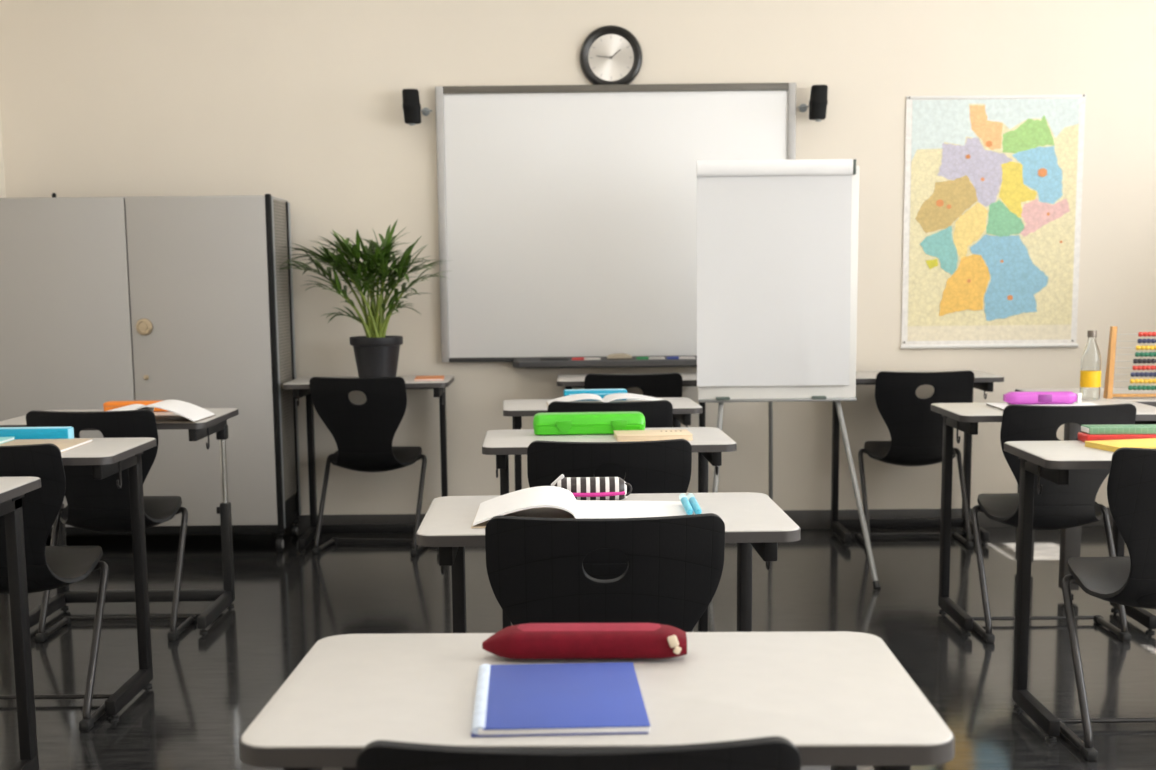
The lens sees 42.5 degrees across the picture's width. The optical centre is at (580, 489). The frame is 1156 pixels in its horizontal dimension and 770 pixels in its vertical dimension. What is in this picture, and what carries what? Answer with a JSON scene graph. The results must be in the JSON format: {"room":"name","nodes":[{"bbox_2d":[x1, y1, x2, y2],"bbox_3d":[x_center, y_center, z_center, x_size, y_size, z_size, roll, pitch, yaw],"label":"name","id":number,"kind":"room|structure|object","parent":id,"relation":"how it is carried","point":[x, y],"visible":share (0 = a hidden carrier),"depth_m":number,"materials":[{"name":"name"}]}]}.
{"room":"classroom","nodes":[
{"label":"classroom","id":0,"kind":"room"},
{"bbox_2d":[0,117,5,197],"bbox_3d":[-2.671,-0.606,2.233,0.200,2.950,9.000,-1,8,0],"label":"wall","id":1,"kind":"structure","parent":0,"point":[2,181],"depth_m":6.63,"materials":[{"name":"white paint"}]},
{"bbox_2d":[0,0,1155,514],"bbox_3d":[0.355,-1.288,6.787,6.265,2.950,0.200,-1,8,0],"label":"wall","id":2,"kind":"structure","parent":0,"point":[299,102],"depth_m":6.64,"materials":[{"name":"beige paint"}]},
{"bbox_2d":[402,89,431,125],"bbox_3d":[-0.712,-1.681,6.556,0.084,0.155,0.162,7,11,42],"label":"wall speaker","id":3,"kind":"object","parent":2,"relation":"attached to","point":[411,105],"visible":1,"depth_m":6.50,"materials":[{"name":"black plastic"}]},
{"bbox_2d":[48,507,1112,536],"bbox_3d":[0.369,0.144,6.884,5.865,0.088,0.012,-1,8,0],"label":"baseboard","id":4,"kind":"structure","parent":2,"relation":"attached to","point":[805,519],"depth_m":6.88,"materials":[{"name":"grey plastic"}]},
{"bbox_2d":[580,25,641,84],"bbox_3d":[0.137,-1.912,6.580,0.278,0.278,0.032,-1,8,0],"label":"wall clock","id":5,"kind":"object","parent":2,"relation":"attached to","point":[610,54],"visible":1,"depth_m":6.58,"materials":[{"name":"silver metal"}]},
{"bbox_2d":[435,83,795,368],"bbox_3d":[0.163,-1.171,6.637,1.594,1.244,0.127,-1,8,0],"label":"whiteboard","id":6,"kind":"object","parent":2,"relation":"attached to","point":[567,214],"visible":0.67,"depth_m":6.65,"materials":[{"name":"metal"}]},
{"bbox_2d":[540,358,567,360],"bbox_3d":[-0.117,-0.585,6.690,0.130,0.021,0.021,-1,8,0],"label":"marker","id":7,"kind":"object","parent":6,"relation":"on","point":[541,359],"visible":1,"depth_m":6.68,"materials":[{"name":"black plastic"}]},
{"bbox_2d":[572,357,600,359],"bbox_3d":[0.027,-0.586,6.690,0.130,0.021,0.021,-1,8,0],"label":"marker","id":8,"kind":"object","parent":6,"relation":"on","point":[573,358],"visible":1,"depth_m":6.68,"materials":[{"name":"white plastic"}]},
{"bbox_2d":[513,355,696,368],"bbox_3d":[0.166,-0.577,6.712,0.937,0.048,0.107,-1,8,0],"label":"tray","id":9,"kind":"object","parent":6,"relation":"on","point":[519,361],"depth_m":6.66,"materials":[{"name":"grey plastic"}]},
{"bbox_2d":[607,353,631,359],"bbox_3d":[0.177,-0.596,6.687,0.112,0.035,0.034,-1,8,0],"label":"eraser","id":10,"kind":"object","parent":6,"relation":"on","point":[617,356],"visible":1,"depth_m":6.67,"materials":[{"name":"brown fabric"}]},
{"bbox_2d":[636,357,664,359],"bbox_3d":[0.317,-0.589,6.690,0.130,0.021,0.021,-1,8,0],"label":"marker","id":11,"kind":"object","parent":6,"relation":"on","point":[637,358],"visible":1,"depth_m":6.68,"materials":[{"name":"white plastic"}]},
{"bbox_2d":[666,356,694,358],"bbox_3d":[0.453,-0.591,6.690,0.130,0.021,0.021,-1,8,0],"label":"marker","id":12,"kind":"object","parent":6,"relation":"on","point":[669,357],"visible":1,"depth_m":6.68,"materials":[{"name":"white plastic"}]},
{"bbox_2d":[797,85,827,121],"bbox_3d":[1.018,-1.698,6.556,0.084,0.155,0.162,-8,11,-42],"label":"wall speaker","id":13,"kind":"object","parent":2,"relation":"attached to","point":[818,102],"visible":1,"depth_m":6.50,"materials":[{"name":"black plastic"}]},
{"bbox_2d":[901,94,1085,348],"bbox_3d":[1.855,-1.198,6.686,0.803,1.120,0.019,-1,8,0],"label":"map","id":14,"kind":"object","parent":2,"relation":"attached to","point":[993,188],"visible":1,"depth_m":6.69},
{"bbox_2d":[0,526,1155,769],"bbox_3d":[0.376,0.873,2.449,6.265,0.100,9.400,-1,8,0],"label":"floor","id":15,"kind":"structure","parent":0,"point":[207,689],"depth_m":4.95,"materials":[{"name":"grey plastic"}]},
{"bbox_2d":[0,477,40,769],"bbox_3d":[-1.599,0.359,3.307,0.700,0.715,0.470,-1,8,0],"label":"school desk","id":16,"kind":"object","parent":15,"relation":"on","point":[12,489],"visible":1,"depth_m":3.44,"materials":[{"name":"black metal"}]},
{"bbox_2d":[0,443,111,730],"bbox_3d":[-1.518,0.229,4.037,0.459,0.762,0.505,-1,8,0],"label":"chair","id":17,"kind":"object","parent":15,"relation":"on","point":[47,567],"visible":0.85,"depth_m":3.89,"materials":[{"name":"black plastic"}]},
{"bbox_2d":[61,437,156,720],"bbox_3d":[-1.557,0.242,4.103,0.700,0.720,0.470,-1,8,0],"label":"school desk","id":18,"kind":"object","parent":15,"relation":"on","point":[107,457],"visible":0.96,"depth_m":4.20,"materials":[{"name":"black metal"}]},
{"bbox_2d":[0,437,14,443],"bbox_3d":[-1.661,-0.129,4.065,0.160,0.008,0.210,-1,8,-1],"label":"booklet","id":19,"kind":"object","parent":18,"relation":"on","point":[2,439],"visible":1,"depth_m":4.12,"materials":[{"name":"white paper"}]},
{"bbox_2d":[0,426,73,438],"bbox_3d":[-1.596,-0.158,4.223,0.302,0.037,0.050,-1,8,-1],"label":"pencil case","id":20,"kind":"object","parent":18,"relation":"on","point":[65,432],"visible":0.78,"depth_m":4.20,"materials":[{"name":"plastic"}]},
{"bbox_2d":[0,438,92,452],"bbox_3d":[-1.479,-0.119,4.042,0.225,0.009,0.285,-1,8,-1],"label":"open book","id":21,"kind":"object","parent":18,"relation":"on","point":[64,445],"visible":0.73,"depth_m":4.09,"materials":[{"name":"white paper"}]},
{"bbox_2d":[26,409,196,641],"bbox_3d":[-1.555,0.091,5.007,0.459,0.762,0.505,-1,8,0],"label":"chair","id":22,"kind":"object","parent":15,"relation":"on","point":[94,505],"visible":0.73,"depth_m":4.85,"materials":[{"name":"black plastic"}]},
{"bbox_2d":[0,408,238,632],"bbox_3d":[-1.563,0.100,5.121,0.700,0.712,0.545,-1,8,0],"label":"school desk","id":23,"kind":"object","parent":15,"relation":"on","point":[223,598],"visible":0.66,"depth_m":5.30,"materials":[{"name":"black metal"}]},
{"bbox_2d":[103,400,166,411],"bbox_3d":[-1.556,-0.295,5.244,0.235,0.035,0.076,-1,8,-1],"label":"pencil case","id":24,"kind":"object","parent":23,"relation":"on","point":[109,405],"visible":0.42,"depth_m":5.21,"materials":[{"name":"orange plastic"}]},
{"bbox_2d":[108,400,215,422],"bbox_3d":[-1.425,-0.260,4.915,0.375,0.056,0.250,0,8,2],"label":"open book","id":25,"kind":"object","parent":23,"relation":"on","point":[187,412],"visible":0.6,"depth_m":4.89,"materials":[{"name":"white paper"}]},
{"bbox_2d":[216,425,227,439],"bbox_3d":[-1.270,-0.205,5.280,0.034,0.050,0.050,-1,8,0],"label":"hook","id":26,"kind":"object","parent":23,"relation":"attached to","point":[222,434],"depth_m":5.26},
{"bbox_2d":[0,193,300,550],"bbox_3d":[-1.889,-0.510,6.500,1.216,1.536,0.446,-1,8,0],"label":"storage cabinet","id":27,"kind":"object","parent":15,"relation":"on","point":[188,299],"visible":0.66,"depth_m":6.27,"materials":[{"name":"metal"}]},
{"bbox_2d":[309,377,426,555],"bbox_3d":[-0.897,-0.127,6.482,0.459,0.762,0.505,1,8,8],"label":"chair","id":28,"kind":"object","parent":15,"relation":"on","point":[363,434],"visible":0.98,"depth_m":6.29,"materials":[{"name":"black plastic"}]},
{"bbox_2d":[283,375,453,551],"bbox_3d":[-0.910,-0.121,6.558,0.700,0.730,0.470,-1,8,-1],"label":"school desk","id":29,"kind":"object","parent":15,"relation":"on","point":[300,386],"visible":0.73,"depth_m":6.69,"materials":[{"name":"grey laminate"}]},
{"bbox_2d":[279,219,450,377],"bbox_3d":[-0.941,-0.818,6.423,0.807,0.685,0.458,-1,8,0],"label":"potted palm","id":30,"kind":"object","parent":29,"relation":"on","point":[376,353],"visible":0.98,"depth_m":6.39,"materials":[{"name":"green plant"}]},
{"bbox_2d":[350,335,402,377],"bbox_3d":[-0.884,-0.574,6.473,0.230,0.186,0.230,-1,8,0],"label":"pot","id":31,"kind":"object","parent":30,"relation":"attached to","point":[376,356],"depth_m":6.39,"materials":[{"name":"black plastic"}]},
{"bbox_2d":[415,375,444,380],"bbox_3d":[-0.657,-0.488,6.500,0.125,0.008,0.210,-1,8,-4],"label":"book","id":32,"kind":"object","parent":29,"relation":"on","point":[441,377],"visible":1,"depth_m":6.42,"materials":[{"name":"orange paper"}]},
{"bbox_2d":[356,736,800,769],"bbox_3d":[0.002,0.565,1.623,0.452,0.751,0.498,-1,8,0],"label":"chair","id":33,"kind":"object","parent":15,"relation":"on","point":[772,752],"visible":1,"depth_m":1.33,"materials":[{"name":"black plastic"}]},
{"bbox_2d":[239,631,954,769],"bbox_3d":[0.023,0.569,1.742,0.718,0.710,0.470,0,8,1],"label":"school desk","id":34,"kind":"object","parent":15,"relation":"on","point":[844,700],"visible":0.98,"depth_m":1.61,"materials":[{"name":"grey laminate"}]},
{"bbox_2d":[471,662,649,736],"bbox_3d":[-0.024,0.223,1.613,0.180,0.012,0.248,-1,8,-2],"label":"notebook","id":35,"kind":"object","parent":34,"relation":"on","point":[567,698],"visible":1,"depth_m":1.58,"materials":[{"name":"blue paper"}]},
{"bbox_2d":[482,623,686,658],"bbox_3d":[0.005,0.183,1.794,0.246,0.035,0.070,0,8,1],"label":"pencil case","id":36,"kind":"object","parent":34,"relation":"on","point":[530,640],"visible":1,"depth_m":1.77,"materials":[{"name":"fabric"}]},
{"bbox_2d":[503,397,702,490],"bbox_3d":[0.074,0.038,5.448,0.700,0.710,0.460,-1,8,-3],"label":"school desk","id":37,"kind":"object","parent":15,"relation":"on","point":[683,407],"visible":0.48,"depth_m":5.34,"materials":[{"name":"grey laminate"}]},
{"bbox_2d":[563,389,626,400],"bbox_3d":[0.057,-0.355,5.550,0.235,0.039,0.073,-1,8,-3],"label":"pencil case","id":38,"kind":"object","parent":37,"relation":"on","point":[602,393],"visible":0.65,"depth_m":5.52,"materials":[{"name":"plastic"}]},
{"bbox_2d":[546,393,662,405],"bbox_3d":[0.097,-0.323,5.349,0.430,0.032,0.220,-1,8,-3],"label":"open book","id":39,"kind":"object","parent":37,"relation":"on","point":[608,398],"visible":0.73,"depth_m":5.34,"materials":[{"name":"white paper"}]},
{"bbox_2d":[485,513,724,631],"bbox_3d":[0.044,0.387,2.824,0.459,0.762,0.505,-1,8,0],"label":"chair","id":40,"kind":"object","parent":15,"relation":"on","point":[536,573],"visible":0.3,"depth_m":2.57,"materials":[{"name":"black plastic"}]},
{"bbox_2d":[416,492,800,632],"bbox_3d":[0.051,0.394,2.960,0.700,0.710,0.485,-1,8,-1],"label":"school desk","id":41,"kind":"object","parent":15,"relation":"on","point":[750,519],"visible":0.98,"depth_m":2.91,"materials":[{"name":"grey laminate"}]},
{"bbox_2d":[471,486,686,527],"bbox_3d":[0.003,0.029,2.859,0.410,0.041,0.262,-1,8,0],"label":"open book","id":42,"kind":"object","parent":41,"relation":"on","point":[539,501],"visible":0.66,"depth_m":2.86,"materials":[{"name":"white paper"}]},
{"bbox_2d":[679,493,692,514],"bbox_3d":[0.206,0.027,2.891,0.016,0.016,0.206,-1,8,0],"label":"pen","id":43,"kind":"object","parent":42,"relation":"on","point":[688,509],"visible":1,"depth_m":2.85,"materials":[{"name":"blue plastic"}]},
{"bbox_2d":[551,474,631,499],"bbox_3d":[0.023,-0.006,3.050,0.167,0.056,0.057,-1,8,-1],"label":"pencil case","id":44,"kind":"object","parent":41,"relation":"on","point":[582,488],"visible":0.83,"depth_m":3.03,"materials":[{"name":"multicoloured fabric"}]},
{"bbox_2d":[687,493,701,513],"bbox_3d":[0.222,0.027,2.891,0.016,0.016,0.206,-1,8,0],"label":"pen","id":45,"kind":"object","parent":41,"relation":"on","point":[693,502],"visible":0.97,"depth_m":2.86,"materials":[{"name":"blue plastic"}]},
{"bbox_2d":[482,427,736,631],"bbox_3d":[0.078,0.198,4.332,0.700,0.710,0.470,-1,8,-2],"label":"school desk","id":46,"kind":"object","parent":15,"relation":"on","point":[709,442],"visible":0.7,"depth_m":4.25,"materials":[{"name":"grey laminate"}]},
{"bbox_2d":[533,411,644,434],"bbox_3d":[0.026,-0.195,4.359,0.328,0.060,0.103,-1,8,-2],"label":"pencil case","id":47,"kind":"object","parent":46,"relation":"on","point":[553,423],"visible":0.91,"depth_m":4.32,"materials":[{"name":"green plastic"}]},
{"bbox_2d":[613,429,692,441],"bbox_3d":[0.205,-0.155,4.221,0.212,0.016,0.150,-1,8,-3],"label":"book","id":48,"kind":"object","parent":46,"relation":"on","point":[620,435],"visible":1,"depth_m":4.16,"materials":[{"name":"beige paper"}]},
{"bbox_2d":[527,439,693,631],"bbox_3d":[0.073,0.220,3.992,0.459,0.762,0.505,-1,8,-1],"label":"chair","id":49,"kind":"object","parent":15,"relation":"on","point":[658,466],"visible":0.31,"depth_m":3.72,"materials":[{"name":"black plastic"}]},
{"bbox_2d":[548,400,672,478],"bbox_3d":[0.098,0.052,5.165,0.459,0.762,0.505,-1,8,-1],"label":"chair","id":50,"kind":"object","parent":15,"relation":"on","point":[658,413],"visible":0.17,"depth_m":4.88,"materials":[{"name":"black plastic"}]},
{"bbox_2d":[557,373,705,426],"bbox_3d":[0.254,-0.134,6.568,0.700,0.730,0.470,-1,8,0],"label":"school desk","id":51,"kind":"object","parent":15,"relation":"on","point":[569,381],"visible":0.16,"depth_m":6.50,"materials":[{"name":"grey laminate"}]},
{"bbox_2d":[584,373,681,397],"bbox_3d":[0.228,-0.145,6.531,0.459,0.762,0.505,-1,8,0],"label":"chair","id":52,"kind":"object","parent":15,"relation":"on","point":[667,384],"visible":0.21,"depth_m":6.25,"materials":[{"name":"black plastic"}]},
{"bbox_2d":[698,166,880,588],"bbox_3d":[0.787,-0.486,6.010,0.654,1.586,1.155,-1,8,0],"label":"easel","id":53,"kind":"object","parent":15,"relation":"on","point":[837,393],"visible":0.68,"depth_m":5.87,"materials":[{"name":"grey metal"}]},
{"bbox_2d":[696,159,855,386],"bbox_3d":[0.761,-0.842,5.804,0.614,0.872,0.031,-1,8,0],"label":"pad","id":54,"kind":"object","parent":53,"relation":"attached to","point":[774,236],"visible":1,"depth_m":5.81,"materials":[{"name":"white paper"}]},
{"bbox_2d":[855,370,974,547],"bbox_3d":[1.448,-0.153,6.501,0.459,0.762,0.505,-1,8,0],"label":"chair","id":55,"kind":"object","parent":15,"relation":"on","point":[916,431],"visible":0.91,"depth_m":6.31,"materials":[{"name":"black plastic"}]},
{"bbox_2d":[831,370,1003,545],"bbox_3d":[1.451,-0.145,6.558,0.700,0.730,0.470,-1,8,0],"label":"school desk","id":56,"kind":"object","parent":15,"relation":"on","point":[984,381],"visible":0.53,"depth_m":6.71,"materials":[{"name":"grey laminate"}]},
{"bbox_2d":[931,401,1155,634],"bbox_3d":[1.555,0.088,4.955,0.700,0.722,0.470,-1,8,0],"label":"school desk","id":57,"kind":"object","parent":15,"relation":"on","point":[965,417],"visible":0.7,"depth_m":5.04,"materials":[{"name":"black metal"}]},
{"bbox_2d":[986,402,1098,410],"bbox_3d":[1.542,-0.272,4.888,0.350,0.008,0.270,0,8,1],"label":"notebook","id":58,"kind":"object","parent":57,"relation":"on","point":[1000,406],"visible":0.41,"depth_m":4.94,"materials":[{"name":"paper"}]},
{"bbox_2d":[1003,391,1081,404],"bbox_3d":[1.541,-0.307,4.962,0.250,0.041,0.058,0,8,1],"label":"pencil case","id":59,"kind":"object","parent":58,"relation":"on","point":[1019,397],"visible":1,"depth_m":4.94,"materials":[{"name":"purple plastic"}]},
{"bbox_2d":[971,403,1135,642],"bbox_3d":[1.516,0.080,4.868,0.459,0.762,0.505,-1,8,0],"label":"chair","id":60,"kind":"object","parent":15,"relation":"on","point":[1074,504],"visible":0.8,"depth_m":4.71,"materials":[{"name":"black plastic"}]},
{"bbox_2d":[1004,441,1113,741],"bbox_3d":[1.480,0.252,3.826,0.700,0.718,0.430,-1,8,1],"label":"school desk","id":61,"kind":"object","parent":15,"relation":"on","point":[1052,461],"visible":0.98,"depth_m":3.91,"materials":[{"name":"black metal"}]},
{"bbox_2d":[1078,432,1155,441],"bbox_3d":[1.549,-0.140,3.947,0.430,0.022,0.086,0,8,2],"label":"book","id":62,"kind":"object","parent":61,"relation":"on","point":[1082,436],"visible":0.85,"depth_m":3.91,"materials":[{"name":"red paper"}]},
{"bbox_2d":[1081,424,1155,434],"bbox_3d":[1.557,-0.162,3.949,0.432,0.019,0.075,0,8,2],"label":"book","id":63,"kind":"object","parent":62,"relation":"on","point":[1114,428],"visible":1,"depth_m":3.92,"materials":[{"name":"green paper"}]},
{"bbox_2d":[1084,438,1155,451],"bbox_3d":[1.424,-0.114,3.799,0.210,0.014,0.155,-3,8,-14],"label":"notebook","id":64,"kind":"object","parent":61,"relation":"on","point":[1108,445],"visible":0.82,"depth_m":3.79,"materials":[{"name":"yellow paper"}]},
{"bbox_2d":[1015,388,1155,597],"bbox_3d":[2.190,-0.007,5.609,0.944,0.712,0.634,-1,8,0],"label":"school desk","id":65,"kind":"object","parent":15,"relation":"on","point":[1070,538],"visible":0.21,"depth_m":5.34,"materials":[{"name":"black metal"}]},
{"bbox_2d":[1080,330,1100,399],"bbox_3d":[1.828,-0.448,5.323,0.071,0.245,0.071,-1,8,0],"label":"glass bottle","id":66,"kind":"object","parent":65,"relation":"on","point":[1090,372],"visible":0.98,"depth_m":5.30,"materials":[{"name":"clear glass"}]},
{"bbox_2d":[1103,326,1155,398],"bbox_3d":[2.071,-0.460,5.352,0.348,0.258,0.051,0,8,3],"label":"abacus","id":67,"kind":"object","parent":65,"relation":"on","point":[1109,377],"visible":1,"depth_m":5.35,"materials":[{"name":"brown wood"}]},
{"bbox_2d":[1057,447,1155,760],"bbox_3d":[1.442,0.245,3.720,0.459,0.762,0.505,-1,8,0],"label":"chair","id":68,"kind":"object","parent":15,"relation":"on","point":[1130,580],"visible":0.98,"depth_m":3.58,"materials":[{"name":"black plastic"}]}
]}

